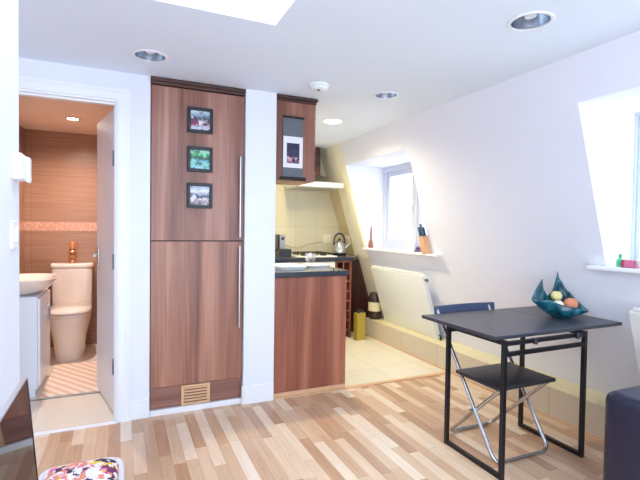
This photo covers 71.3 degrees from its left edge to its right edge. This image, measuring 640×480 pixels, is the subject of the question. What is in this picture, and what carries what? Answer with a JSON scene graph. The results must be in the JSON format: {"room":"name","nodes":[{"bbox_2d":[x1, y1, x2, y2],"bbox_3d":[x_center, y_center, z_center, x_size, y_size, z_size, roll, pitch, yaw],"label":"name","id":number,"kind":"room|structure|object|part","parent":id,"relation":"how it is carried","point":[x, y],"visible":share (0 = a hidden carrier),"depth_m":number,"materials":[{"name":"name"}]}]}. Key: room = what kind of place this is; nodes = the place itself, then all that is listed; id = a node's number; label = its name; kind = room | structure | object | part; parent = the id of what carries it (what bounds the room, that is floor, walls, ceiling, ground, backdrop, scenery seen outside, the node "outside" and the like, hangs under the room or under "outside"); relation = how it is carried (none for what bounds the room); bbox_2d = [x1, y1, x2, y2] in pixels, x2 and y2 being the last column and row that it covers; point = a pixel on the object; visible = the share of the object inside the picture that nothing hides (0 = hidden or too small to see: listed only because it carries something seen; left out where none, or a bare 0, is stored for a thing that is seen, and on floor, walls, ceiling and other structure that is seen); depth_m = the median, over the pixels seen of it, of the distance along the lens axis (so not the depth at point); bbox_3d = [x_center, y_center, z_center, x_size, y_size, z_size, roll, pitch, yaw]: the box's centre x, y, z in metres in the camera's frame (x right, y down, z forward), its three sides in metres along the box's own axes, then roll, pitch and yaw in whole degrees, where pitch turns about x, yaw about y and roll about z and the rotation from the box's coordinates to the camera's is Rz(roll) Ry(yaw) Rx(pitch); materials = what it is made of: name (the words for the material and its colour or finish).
{"room":"studio apartment","nodes":[
{"label":"studio apartment","id":0,"kind":"room"},
{"bbox_2d":[0,0,19,409],"bbox_3d":[-0.745,0.121,0.748,0.150,2.277,1.465,0,2,-24],"label":"wall","id":1,"kind":"structure","parent":0,"point":[9,40],"depth_m":1.30,"materials":[{"name":"paint"}]},
{"bbox_2d":[10,220,18,248],"bbox_3d":[-0.927,-0.017,1.358,0.014,0.085,0.085,0,2,-24],"label":"light switch","id":2,"kind":"object","parent":1,"relation":"attached to","point":[14,225],"visible":1,"depth_m":1.34,"materials":[{"name":"white plastic"}]},
{"bbox_2d":[0,377,37,479],"bbox_3d":[-0.541,0.652,0.657,0.150,0.626,0.900,0,2,-24],"label":"television","id":3,"kind":"object","parent":1,"relation":"attached to","point":[18,461],"visible":1,"depth_m":0.95,"materials":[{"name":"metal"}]},
{"bbox_2d":[11,152,30,182],"bbox_3d":[-0.926,-0.223,1.385,0.038,0.085,0.095,0,2,-24],"label":"thermostat","id":4,"kind":"object","parent":1,"relation":"attached to","point":[20,164],"visible":1,"depth_m":1.34,"materials":[{"name":"white plastic"}]},
{"bbox_2d":[19,124,24,273],"bbox_3d":[-2.642,0.019,3.587,0.100,2.277,2.100,0,2,-24],"label":"wall","id":5,"kind":"structure","parent":0,"point":[21,129],"depth_m":4.43,"materials":[{"name":"tile"}]},
{"bbox_2d":[24,129,96,346],"bbox_3d":[-2.611,-0.013,4.805,1.150,2.277,0.100,0,2,-24],"label":"wall","id":6,"kind":"structure","parent":0,"point":[60,199],"depth_m":4.69,"materials":[{"name":"tile"}]},
{"bbox_2d":[19,58,273,404],"bbox_3d":[-1.523,0.054,2.850,2.543,2.277,0.159,0,2,-24],"label":"wall","id":7,"kind":"structure","parent":0,"point":[139,86],"depth_m":2.95,"materials":[{"name":"paint"}]},
{"bbox_2d":[19,76,129,421],"bbox_3d":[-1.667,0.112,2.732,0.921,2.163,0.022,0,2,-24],"label":"trim","id":8,"kind":"structure","parent":7,"relation":"attached to","point":[29,83],"depth_m":2.89,"materials":[{"name":"white paint"}]},
{"bbox_2d":[34,421,117,435],"bbox_3d":[-1.683,1.190,2.762,0.785,0.006,0.042,0,2,-24],"label":"trim","id":9,"kind":"structure","parent":7,"relation":"attached to","point":[109,422],"depth_m":2.81,"materials":[{"name":"white paint"}]},
{"bbox_2d":[91,108,113,412],"bbox_3d":[-1.554,0.139,3.227,0.162,2.063,0.669,0,2,-30],"label":"door","id":10,"kind":"structure","parent":7,"relation":"in","point":[105,127],"depth_m":3.22,"materials":[{"name":"white paint"}]},
{"bbox_3d":[-1.706,0.131,3.380,0.059,0.150,0.148,0,2,-24],"label":"lever handle","id":11,"kind":"part","parent":10,"relation":"part of","materials":[{"name":"silver metal"}]},
{"bbox_2d":[129,399,148,420],"bbox_3d":[-1.205,1.132,2.976,0.125,0.125,0.014,0,2,-24],"label":"baseboard","id":12,"kind":"structure","parent":7,"relation":"attached to","point":[139,409],"depth_m":2.97,"materials":[{"name":"white paint"}]},
{"bbox_2d":[238,89,276,397],"bbox_3d":[-1.173,0.025,4.125,0.867,2.277,2.175,0,2,-24],"label":"wall partition","id":13,"kind":"structure","parent":0,"point":[260,107],"depth_m":3.26,"materials":[{"name":"paint"}]},
{"bbox_2d":[276,94,317,185],"bbox_3d":[-0.249,-0.768,3.531,0.338,0.630,0.385,0,2,-24],"label":"upper cabinet","id":14,"kind":"object","parent":13,"relation":"attached to","point":[287,105],"visible":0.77,"depth_m":3.40,"materials":[{"name":"brown wood"}]},
{"bbox_2d":[280,114,305,180],"bbox_3d":[-0.201,-0.699,3.357,0.204,0.496,0.024,0,2,-24],"label":"scroll","id":15,"kind":"object","parent":14,"relation":"hanging from","point":[292,166],"visible":1,"depth_m":3.36,"materials":[{"name":"paper"}]},
{"bbox_3d":[-0.204,-0.463,3.364,0.204,0.024,0.024,0,2,-24],"label":"rod","id":16,"kind":"part","parent":15,"relation":"part of","materials":[{"name":"black plastic"}]},
{"bbox_3d":[-0.198,-0.920,3.351,0.168,0.016,0.016,0,2,-24],"label":"rod","id":17,"kind":"part","parent":15,"relation":"part of","materials":[{"name":"black plastic"}]},
{"bbox_2d":[287,143,299,163],"bbox_3d":[-0.202,-0.652,3.358,0.101,0.150,0.002,0,2,-24],"label":"picture","id":18,"kind":"object","parent":15,"relation":"attached to","point":[293,149],"depth_m":3.36},
{"bbox_3d":[-0.245,-1.063,3.523,0.338,0.039,0.385,0,2,-24],"label":"cornice","id":19,"kind":"part","parent":14,"relation":"part of","materials":[{"name":"brown wood"}]},
{"bbox_2d":[275,159,341,253],"bbox_3d":[-0.325,-0.003,5.640,2.147,2.277,0.100,0,2,-24],"label":"wall","id":20,"kind":"structure","parent":0,"point":[303,216],"depth_m":5.64,"materials":[{"name":"tile"}]},
{"bbox_2d":[284,147,343,190],"bbox_3d":[-0.078,-0.869,5.383,0.565,0.511,0.502,0,2,-24],"label":"hood","id":21,"kind":"object","parent":20,"relation":"attached to","point":[321,183],"visible":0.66,"depth_m":5.29,"materials":[{"name":"white metal"}]},
{"bbox_2d":[323,234,330,242],"bbox_3d":[0.088,-0.017,5.761,0.116,0.110,0.014,0,2,-24],"label":"wall socket","id":22,"kind":"object","parent":20,"relation":"attached to","point":[326,237],"visible":1,"depth_m":5.76,"materials":[{"name":"plastic"}]},
{"bbox_2d":[30,330,603,479],"bbox_3d":[-0.190,1.258,2.258,4.700,0.060,6.800,0,2,-24],"label":"floor","id":23,"kind":"structure","parent":0,"point":[393,430],"depth_m":2.76,"materials":[{"name":"laminate"}]},
{"bbox_2d":[19,288,50,397],"bbox_3d":[-2.340,0.789,3.506,0.379,0.750,0.540,0,2,-24],"label":"vanity unit","id":24,"kind":"object","parent":23,"relation":"on","point":[35,309],"visible":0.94,"depth_m":3.31,"materials":[{"name":"white wood"}]},
{"bbox_2d":[19,273,57,295],"bbox_3d":[-2.305,0.294,3.494,0.428,0.234,0.600,0,2,-24],"label":"basin","id":25,"kind":"object","parent":24,"relation":"in","point":[29,283],"visible":0.51,"depth_m":3.39,"materials":[{"name":"white ceramic"}]},
{"bbox_3d":[-2.150,0.761,3.446,0.016,0.655,0.256,0,2,-24],"label":"door","id":26,"kind":"part","parent":24,"relation":"part of","materials":[{"name":"white wood"}]},
{"bbox_3d":[-2.256,0.753,3.685,0.016,0.655,0.256,0,2,-24],"label":"door","id":27,"kind":"part","parent":24,"relation":"part of","materials":[{"name":"white wood"}]},
{"bbox_3d":[-2.192,0.573,3.600,0.033,0.112,0.012,0,2,-24],"label":"handle","id":28,"kind":"part","parent":24,"relation":"part of","materials":[{"name":"silver metal"}]},
{"bbox_2d":[30,392,100,400],"bbox_3d":[-2.021,1.172,3.292,0.800,0.004,0.015,0,2,-24],"label":"trim","id":29,"kind":"structure","parent":23,"relation":"on","point":[94,392],"depth_m":3.34,"materials":[{"name":"wood"}]},
{"bbox_2d":[40,361,98,397],"bbox_3d":[-2.049,1.155,3.766,0.425,0.011,0.835,0,2,-24],"label":"bath mat","id":30,"kind":"object","parent":23,"relation":"on","point":[72,378],"visible":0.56,"depth_m":3.67,"materials":[{"name":"fabric"}]},
{"bbox_2d":[50,262,93,361],"bbox_3d":[-2.479,0.691,4.431,0.392,0.893,0.720,0,2,-24],"label":"toilet","id":31,"kind":"object","parent":23,"relation":"on","point":[72,290],"visible":0.88,"depth_m":4.37,"materials":[{"name":"white ceramic"}]},
{"bbox_3d":[-2.434,0.668,4.331,0.392,0.032,0.504,0,2,-24],"label":"lid","id":32,"kind":"part","parent":31,"relation":"part of","materials":[{"name":"white ceramic"}]},
{"bbox_2d":[68,241,76,262],"bbox_3d":[-2.559,0.127,4.614,0.084,0.223,0.084,0,2,-24],"label":"bottle","id":33,"kind":"object","parent":31,"relation":"on","point":[72,257],"visible":0.99,"depth_m":4.59,"materials":[{"name":"orange glass"}]},
{"bbox_3d":[-2.575,0.262,4.649,0.387,0.051,0.216,0,2,-24],"label":"cistern lid","id":34,"kind":"part","parent":31,"relation":"part of","materials":[{"name":"white ceramic"}]},
{"bbox_2d":[38,457,123,479],"bbox_3d":[-1.132,1.155,2.102,0.386,0.126,0.440,0,2,-24],"label":"floor cushion","id":35,"kind":"object","parent":23,"relation":"on","point":[109,468],"visible":1,"depth_m":2.15,"materials":[{"name":"fabric"}]},
{"bbox_2d":[149,76,245,416],"bbox_3d":[-0.962,0.050,3.370,0.636,2.274,0.657,0,2,-24],"label":"tall cabinet","id":36,"kind":"object","parent":23,"relation":"on","point":[196,254],"visible":0.92,"depth_m":3.10,"materials":[{"name":"brown wood"}]},
{"bbox_2d":[181,382,209,405],"bbox_3d":[-0.876,1.083,3.142,0.197,0.140,0.013,0,2,-24],"label":"vent grille","id":37,"kind":"object","parent":36,"relation":"attached to","point":[193,393],"depth_m":3.14,"materials":[{"name":"brown wood"}]},
{"bbox_3d":[-0.855,0.506,3.128,0.624,0.993,0.021,0,2,-24],"label":"door","id":38,"kind":"part","parent":36,"relation":"part of","materials":[{"name":"brown wood"}]},
{"bbox_3d":[-0.841,-0.514,3.101,0.624,1.032,0.021,0,2,-24],"label":"door","id":39,"kind":"part","parent":36,"relation":"part of","materials":[{"name":"brown wood"}]},
{"bbox_3d":[-0.833,-1.057,3.086,0.636,0.043,0.065,0,2,-24],"label":"cornice","id":40,"kind":"part","parent":36,"relation":"part of","materials":[{"name":"brown wood"}]},
{"bbox_2d":[187,106,212,133],"bbox_3d":[-0.825,-0.824,3.075,0.172,0.172,0.019,0,2,-24],"label":"photo frame","id":41,"kind":"object","parent":36,"relation":"attached to","point":[199,120],"visible":1,"depth_m":3.07,"materials":[{"name":"black wood"}]},
{"bbox_2d":[191,110,209,130],"bbox_3d":[-0.826,-0.824,3.078,0.130,0.130,0.006,0,2,-24],"label":"print","id":42,"kind":"object","parent":41,"relation":"attached to","point":[200,119],"depth_m":3.07},
{"bbox_2d":[187,146,212,172],"bbox_3d":[-0.829,-0.557,3.082,0.172,0.172,0.019,0,2,-24],"label":"photo frame","id":43,"kind":"object","parent":36,"relation":"attached to","point":[199,159],"visible":1,"depth_m":3.08,"materials":[{"name":"black wood"}]},
{"bbox_2d":[190,149,209,168],"bbox_3d":[-0.830,-0.557,3.085,0.130,0.130,0.006,0,2,-24],"label":"print","id":44,"kind":"object","parent":43,"relation":"attached to","point":[199,158],"depth_m":3.08},
{"bbox_2d":[187,182,212,207],"bbox_3d":[-0.832,-0.307,3.089,0.172,0.172,0.019,0,2,-24],"label":"photo frame","id":45,"kind":"object","parent":36,"relation":"attached to","point":[199,195],"visible":1,"depth_m":3.09,"materials":[{"name":"black wood"}]},
{"bbox_2d":[190,186,208,204],"bbox_3d":[-0.834,-0.307,3.092,0.130,0.130,0.006,0,2,-24],"label":"print","id":46,"kind":"object","parent":45,"relation":"attached to","point":[199,195],"depth_m":3.09},
{"bbox_3d":[-0.583,0.335,3.212,0.014,0.584,0.042,0,2,-24],"label":"bar handle","id":47,"kind":"part","parent":36,"relation":"part of","materials":[{"name":"silver metal"}]},
{"bbox_3d":[-0.574,-0.307,3.195,0.014,0.572,0.042,0,2,-24],"label":"bar handle","id":48,"kind":"part","parent":36,"relation":"part of","materials":[{"name":"silver metal"}]},
{"bbox_2d":[275,261,334,267],"bbox_3d":[-0.516,0.689,5.174,1.280,0.913,0.616,0,2,-24],"label":"base cabinet","id":49,"kind":"object","parent":23,"relation":"on","point":[332,263],"visible":0.13,"depth_m":5.07,"materials":[{"name":"white wood"}]},
{"bbox_2d":[275,254,357,261],"bbox_3d":[-0.345,0.211,5.245,1.768,0.040,0.602,0,2,-24],"label":"countertop","id":50,"kind":"structure","parent":49,"relation":"on","point":[347,257],"depth_m":5.07,"materials":[{"name":"black stone"}]},
{"bbox_2d":[275,234,290,256],"bbox_3d":[-0.428,0.064,5.169,0.145,0.255,0.180,0,2,-24],"label":"coffee machine","id":51,"kind":"object","parent":50,"relation":"on","point":[280,250],"visible":0.9,"depth_m":5.12,"materials":[{"name":"black plastic"}]},
{"bbox_2d":[291,251,336,257],"bbox_3d":[-0.124,0.170,5.341,0.510,0.043,0.480,0,2,-24],"label":"gas hob","id":52,"kind":"object","parent":50,"relation":"in","point":[297,254],"visible":0.91,"depth_m":5.22,"materials":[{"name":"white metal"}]},
{"bbox_3d":[-0.124,0.185,5.341,0.510,0.013,0.480,0,2,-24],"label":"plate","id":53,"kind":"part","parent":52,"relation":"part of","materials":[{"name":"silver metal"}]},
{"bbox_2d":[332,233,349,255],"bbox_3d":[0.249,0.049,5.583,0.197,0.281,0.180,2,2,39],"label":"kettle","id":54,"kind":"object","parent":50,"relation":"on","point":[339,248],"visible":0.99,"depth_m":5.53,"materials":[{"name":"silver metal"}]},
{"bbox_3d":[0.240,-0.011,5.587,0.144,0.162,0.076,0,2,-24],"label":"handle","id":55,"kind":"part","parent":54,"relation":"part of","materials":[{"name":"black plastic"}]},
{"bbox_2d":[273,275,346,397],"bbox_3d":[-0.166,0.730,3.693,0.608,0.906,0.488,0,2,-24],"label":"base cabinet","id":56,"kind":"object","parent":23,"relation":"on","point":[310,312],"visible":0.71,"depth_m":3.47,"materials":[{"name":"brown wood"}]},
{"bbox_2d":[275,267,348,277],"bbox_3d":[-0.156,0.255,3.683,0.624,0.040,0.525,0,2,-24],"label":"countertop","id":57,"kind":"structure","parent":56,"relation":"on","point":[319,271],"depth_m":3.48,"materials":[{"name":"black stone"}]},
{"bbox_2d":[275,263,306,269],"bbox_3d":[-0.262,0.219,3.638,0.250,0.029,0.340,0,2,-24],"label":"plate","id":58,"kind":"object","parent":57,"relation":"on","point":[282,266],"visible":0.77,"depth_m":3.60,"materials":[{"name":"white ceramic"}]},
{"bbox_2d":[303,263,330,267],"bbox_3d":[-0.030,0.221,3.878,0.230,0.019,0.200,0,2,-24],"label":"plate","id":59,"kind":"object","parent":57,"relation":"on","point":[312,265],"visible":0.97,"depth_m":3.82,"materials":[{"name":"white ceramic"}]},
{"bbox_2d":[335,259,368,337],"bbox_3d":[0.397,0.691,5.591,0.722,0.913,0.560,0,2,-24],"label":"wine rack","id":60,"kind":"object","parent":23,"relation":"on","point":[356,291],"visible":0.23,"depth_m":5.58,"materials":[{"name":"brown wood"}]},
{"bbox_3d":[0.160,0.690,5.485,0.203,0.913,0.560,0,2,-24],"label":"panel","id":61,"kind":"part","parent":60,"relation":"part of","materials":[{"name":"brown wood"}]},
{"bbox_3d":[0.494,0.691,5.623,0.518,0.913,0.020,0,2,-24],"label":"filler panel","id":62,"kind":"part","parent":60,"relation":"part of","materials":[{"name":"brown wood"}]},
{"bbox_2d":[273,372,444,399],"bbox_3d":[0.412,1.195,3.695,1.672,0.007,0.047,0,2,-24],"label":"trim","id":63,"kind":"structure","parent":23,"relation":"on","point":[439,373],"depth_m":3.68,"materials":[{"name":"brown wood"}]},
{"bbox_2d":[353,308,365,340],"bbox_3d":[0.462,0.977,5.189,0.124,0.365,0.072,0,2,-32],"label":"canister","id":64,"kind":"object","parent":23,"relation":"on","point":[359,316],"visible":1,"depth_m":5.16,"materials":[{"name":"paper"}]},
{"bbox_2d":[434,302,555,463],"bbox_3d":[1.086,0.840,2.801,0.568,0.782,0.647,0,2,-24],"label":"folding chair","id":65,"kind":"object","parent":23,"relation":"on","point":[518,376],"visible":0.89,"depth_m":2.65,"materials":[{"name":"silver metal"}]},
{"bbox_3d":[0.994,0.484,3.074,0.515,0.087,0.052,0,2,-24],"label":"backrest","id":66,"kind":"part","parent":65,"relation":"part of","materials":[{"name":"plastic"}]},
{"bbox_3d":[1.065,1.020,2.711,0.378,0.426,0.434,0,2,-24],"label":"leg frame","id":67,"kind":"part","parent":65,"relation":"part of","materials":[{"name":"silver metal"}]},
{"bbox_3d":[1.090,0.801,2.636,0.440,0.022,0.345,0,2,-24],"label":"seat","id":68,"kind":"part","parent":65,"relation":"part of","materials":[{"name":"black plastic"}]},
{"bbox_2d":[422,306,621,479],"bbox_3d":[1.241,0.861,2.757,1.022,0.747,0.654,0,2,-24],"label":"dining table","id":69,"kind":"object","parent":23,"relation":"on","point":[493,325],"visible":0.97,"depth_m":2.55,"materials":[{"name":"black metal"}]},
{"bbox_3d":[0.857,0.873,2.496,0.023,0.726,0.448,0,2,-24],"label":"leg frame","id":70,"kind":"part","parent":69,"relation":"part of","materials":[{"name":"black metal"}]},
{"bbox_3d":[1.227,0.591,2.419,0.590,0.022,0.018,0,2,-24],"label":"rail","id":71,"kind":"part","parent":69,"relation":"part of","materials":[{"name":"black metal"}]},
{"bbox_3d":[1.228,0.535,2.418,0.590,0.022,0.018,0,2,-24],"label":"rail","id":72,"kind":"part","parent":69,"relation":"part of","materials":[{"name":"black metal"}]},
{"bbox_3d":[1.417,0.874,2.746,0.023,0.726,0.448,0,2,-24],"label":"leg frame","id":73,"kind":"part","parent":69,"relation":"part of","materials":[{"name":"black metal"}]},
{"bbox_2d":[532,271,588,317],"bbox_3d":[1.508,0.347,2.816,0.310,0.286,0.213,0,2,-24],"label":"glass bowl","id":74,"kind":"object","parent":69,"relation":"on","point":[544,301],"visible":0.92,"depth_m":2.81,"materials":[{"name":"teal glass"}]},
{"bbox_2d":[550,290,561,299],"bbox_3d":[1.518,0.356,2.865,0.068,0.068,0.068,0,2,-24],"label":"lemon","id":75,"kind":"object","parent":74,"relation":"in","point":[555,295],"visible":0.85,"depth_m":2.84,"materials":[{"name":"yellow food"}]},
{"bbox_2d":[554,299,563,304],"bbox_3d":[1.500,0.407,2.808,0.068,0.068,0.068,0,2,-24],"label":"apple","id":76,"kind":"object","parent":74,"relation":"in","point":[558,301],"visible":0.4,"depth_m":2.79,"materials":[{"name":"white food"}]},
{"bbox_2d":[563,297,578,307],"bbox_3d":[1.582,0.402,2.813,0.084,0.082,0.084,0,2,-24],"label":"peach","id":77,"kind":"object","parent":74,"relation":"in","point":[570,302],"visible":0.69,"depth_m":2.78,"materials":[{"name":"orange food"}]},
{"bbox_2d":[603,385,639,479],"bbox_3d":[2.007,0.910,1.103,0.692,0.760,2.222,0,2,-24],"label":"sofa","id":78,"kind":"object","parent":23,"relation":"on","point":[622,406],"visible":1,"depth_m":1.89,"materials":[{"name":"fabric"}]},
{"bbox_2d":[18,0,639,149],"bbox_3d":[-0.156,-1.118,2.194,4.700,0.180,6.800,0,2,-24],"label":"ceiling","id":79,"kind":"structure","parent":0,"point":[431,53],"depth_m":2.41,"materials":[{"name":"paint"}]},
{"bbox_2d":[65,117,80,120],"bbox_3d":[-2.251,-1.108,4.064,0.124,0.012,0.124,0,2,-24],"label":"recessed light","id":80,"kind":"object","parent":79,"relation":"in","point":[70,118],"visible":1,"depth_m":4.07,"materials":[{"name":"silver metal"}]},
{"bbox_2d":[132,49,167,62],"bbox_3d":[-0.985,-1.116,2.591,0.200,0.104,0.200,0,2,-24],"label":"recessed light","id":81,"kind":"object","parent":79,"relation":"in","point":[147,55],"visible":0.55,"depth_m":2.65,"materials":[{"name":"white paint"}]},
{"bbox_2d":[309,81,328,92],"bbox_3d":[-0.007,-1.046,3.069,0.136,0.046,0.136,0,2,-24],"label":"smoke detector","id":82,"kind":"object","parent":79,"relation":"attached to","point":[318,87],"visible":1,"depth_m":3.03,"materials":[{"name":"white plastic"}]},
{"bbox_2d":[322,119,342,123],"bbox_3d":[0.117,-1.141,4.107,0.196,0.104,0.196,0,2,-24],"label":"recessed light","id":83,"kind":"object","parent":79,"relation":"in","point":[327,121],"visible":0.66,"depth_m":4.14,"materials":[{"name":"white paint"}]},
{"bbox_2d":[373,91,398,98],"bbox_3d":[0.487,-1.114,3.285,0.188,0.104,0.188,0,2,-24],"label":"recessed light","id":84,"kind":"object","parent":79,"relation":"in","point":[384,94],"visible":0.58,"depth_m":3.34,"materials":[{"name":"white paint"}]},
{"bbox_2d":[507,11,554,31],"bbox_3d":[0.991,-1.075,2.096,0.204,0.104,0.204,0,2,-24],"label":"recessed light","id":85,"kind":"object","parent":79,"relation":"in","point":[533,20],"visible":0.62,"depth_m":2.15,"materials":[{"name":"white paint"}]},
{"bbox_3d":[0.991,-1.085,2.096,0.068,0.079,0.068,0,2,-24],"label":"bulb","id":86,"kind":"part","parent":85,"relation":"part of","materials":[{"name":"white glass"}]},
{"bbox_2d":[321,30,639,394],"bbox_3d":[1.647,0.098,2.903,0.758,2.277,6.550,0,2,-24],"label":"wall","id":87,"kind":"structure","parent":0,"point":[501,172],"depth_m":3.15,"materials":[{"name":"paint"}]},
{"bbox_2d":[330,189,354,254],"bbox_3d":[0.278,-0.251,5.704,0.280,0.881,0.250,0,2,-24],"label":"trim","id":88,"kind":"structure","parent":87,"relation":"attached to","point":[335,195],"depth_m":5.68,"materials":[{"name":"tile"}]},
{"bbox_2d":[345,236,350,243],"bbox_3d":[0.352,-0.003,5.701,0.040,0.106,0.116,0,2,-24],"label":"wall socket","id":89,"kind":"object","parent":87,"relation":"attached to","point":[347,239],"visible":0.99,"depth_m":5.69,"materials":[{"name":"plastic"}]},
{"bbox_2d":[346,190,367,258],"bbox_3d":[0.446,-0.180,5.365,0.265,0.816,0.110,0,2,-24],"label":"trim","id":90,"kind":"structure","parent":87,"relation":"attached to","point":[349,193],"depth_m":5.35,"materials":[{"name":"beige paint"}]},
{"bbox_2d":[346,148,419,247],"bbox_3d":[0.815,-0.368,4.769,0.604,1.015,1.273,0,2,-24],"label":"trim","id":91,"kind":"structure","parent":87,"relation":"attached to","point":[366,177],"depth_m":5.32,"materials":[{"name":"paint"}]},
{"bbox_2d":[362,247,440,256],"bbox_3d":[0.910,0.123,4.757,0.287,0.024,1.383,0,2,-24],"label":"window sill","id":92,"kind":"structure","parent":87,"relation":"attached to","point":[392,250],"depth_m":4.69,"materials":[{"name":"white paint"}]},
{"bbox_2d":[368,226,372,247],"bbox_3d":[0.608,-0.038,5.310,0.060,0.260,0.058,0,2,-24],"label":"peppermill","id":93,"kind":"object","parent":92,"relation":"on","point":[370,245],"visible":1,"depth_m":5.30,"materials":[{"name":"red wood"}]},
{"bbox_2d":[414,246,420,251],"bbox_3d":[0.991,0.089,4.500,0.117,0.060,0.090,0,2,-24],"label":"ornament","id":94,"kind":"object","parent":92,"relation":"on","point":[417,249],"visible":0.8,"depth_m":4.48,"materials":[{"name":"purple"}]},
{"bbox_2d":[417,224,431,253],"bbox_3d":[0.986,-0.014,4.219,0.130,0.280,0.072,0,2,-24],"label":"knife block","id":95,"kind":"object","parent":92,"relation":"on","point":[425,247],"visible":1,"depth_m":4.19,"materials":[{"name":"brown wood"}]},
{"bbox_2d":[383,162,422,249],"bbox_3d":[1.036,-0.372,4.867,0.080,0.965,1.233,0,2,-24],"label":"window","id":96,"kind":"structure","parent":87,"relation":"in","point":[402,169],"depth_m":5.16,"materials":[{"name":"plastic"}]},
{"bbox_3d":[0.935,-0.381,5.121,0.038,0.825,0.548,0,2,-24],"label":"sash","id":97,"kind":"part","parent":96,"relation":"part of","materials":[{"name":"plastic"}]},
{"bbox_3d":[1.170,-0.363,4.595,0.038,0.825,0.485,0,2,-24],"label":"sash","id":98,"kind":"part","parent":96,"relation":"part of","materials":[{"name":"plastic"}]},
{"bbox_2d":[371,265,441,340],"bbox_3d":[0.899,0.639,4.768,0.239,0.661,1.019,0,2,-24],"label":"radiator","id":99,"kind":"object","parent":87,"relation":"attached to","point":[404,296],"visible":0.89,"depth_m":4.68,"materials":[{"name":"metal"}]},
{"bbox_2d":[372,265,423,274],"bbox_3d":[0.803,0.318,4.738,0.038,0.021,0.935,0,2,-24],"label":"grille","id":100,"kind":"object","parent":99,"relation":"attached to","point":[377,268],"depth_m":4.73,"materials":[{"name":"metal"}]},
{"bbox_2d":[365,334,603,441],"bbox_3d":[1.774,1.238,2.690,0.006,0.012,5.990,0,2,-24],"label":"trim","id":101,"kind":"structure","parent":87,"relation":"attached to","point":[596,437],"depth_m":3.56,"materials":[{"name":"brown wood"}]},
{"bbox_2d":[366,316,606,439],"bbox_3d":[1.908,1.139,2.747,0.285,0.212,5.990,0,2,-24],"label":"wall ledge","id":102,"kind":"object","parent":87,"relation":"attached to","point":[559,399],"depth_m":3.56,"materials":[{"name":"tile"}]},
{"bbox_2d":[368,292,380,319],"bbox_3d":[0.659,0.784,5.360,0.161,0.322,0.161,0,2,-24],"label":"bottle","id":103,"kind":"object","parent":102,"relation":"on","point":[374,308],"visible":0.8,"depth_m":5.29,"materials":[{"name":"brown glass"}]},
{"bbox_3d":[0.660,0.664,5.357,0.156,0.081,0.156,0,2,-24],"label":"lid","id":104,"kind":"part","parent":103,"relation":"part of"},
{"bbox_2d":[578,86,639,265],"bbox_3d":[2.009,-0.290,2.095,0.604,0.995,1.343,0,2,-24],"label":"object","id":105,"kind":"structure","parent":87,"relation":"attached to","point":[607,121],"depth_m":2.69,"materials":[{"name":"paint"}]},
{"bbox_2d":[587,265,639,273],"bbox_3d":[2.068,0.189,2.156,0.294,0.024,1.438,0,2,-24],"label":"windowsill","id":106,"kind":"structure","parent":87,"relation":"attached to","point":[593,267],"depth_m":2.60,"materials":[{"name":"white paint"}]},
{"bbox_2d":[616,254,621,266],"bbox_3d":[1.790,0.120,2.661,0.042,0.079,0.041,0,2,-24],"label":"spray bottle","id":107,"kind":"object","parent":106,"relation":"on","point":[618,261],"visible":0.77,"depth_m":2.65,"materials":[{"name":"green plastic"}]},
{"bbox_2d":[621,259,637,267],"bbox_3d":[1.803,0.138,2.595,0.064,0.047,0.068,0,2,-36],"label":"gift box","id":108,"kind":"object","parent":106,"relation":"on","point":[625,263],"visible":0.94,"depth_m":2.58,"materials":[{"name":"pink cardboard"}]},
{"bbox_2d":[628,307,639,377],"bbox_3d":[2.087,0.727,2.109,0.239,0.661,1.094,0,2,-24],"label":"radiator","id":109,"kind":"object","parent":87,"relation":"attached to","point":[634,313],"visible":1,"depth_m":2.54,"materials":[{"name":"metal"}]},
{"bbox_2d":[631,307,639,311],"bbox_3d":[1.990,0.406,2.080,0.038,0.021,1.010,0,2,-24],"label":"grille","id":110,"kind":"object","parent":109,"relation":"attached to","point":[636,309],"depth_m":2.52,"materials":[{"name":"metal"}]},
{"bbox_2d":[630,113,639,259],"bbox_3d":[2.230,-0.294,2.193,0.080,0.945,1.303,0,2,-24],"label":"window","id":111,"kind":"structure","parent":87,"relation":"in","point":[635,230],"depth_m":2.76,"materials":[{"name":"plastic"}]},
{"bbox_3d":[2.105,-0.304,2.500,0.038,0.909,0.605,0,2,-24],"label":"sash","id":112,"kind":"part","parent":111,"relation":"part of","materials":[{"name":"plastic"}]}
]}

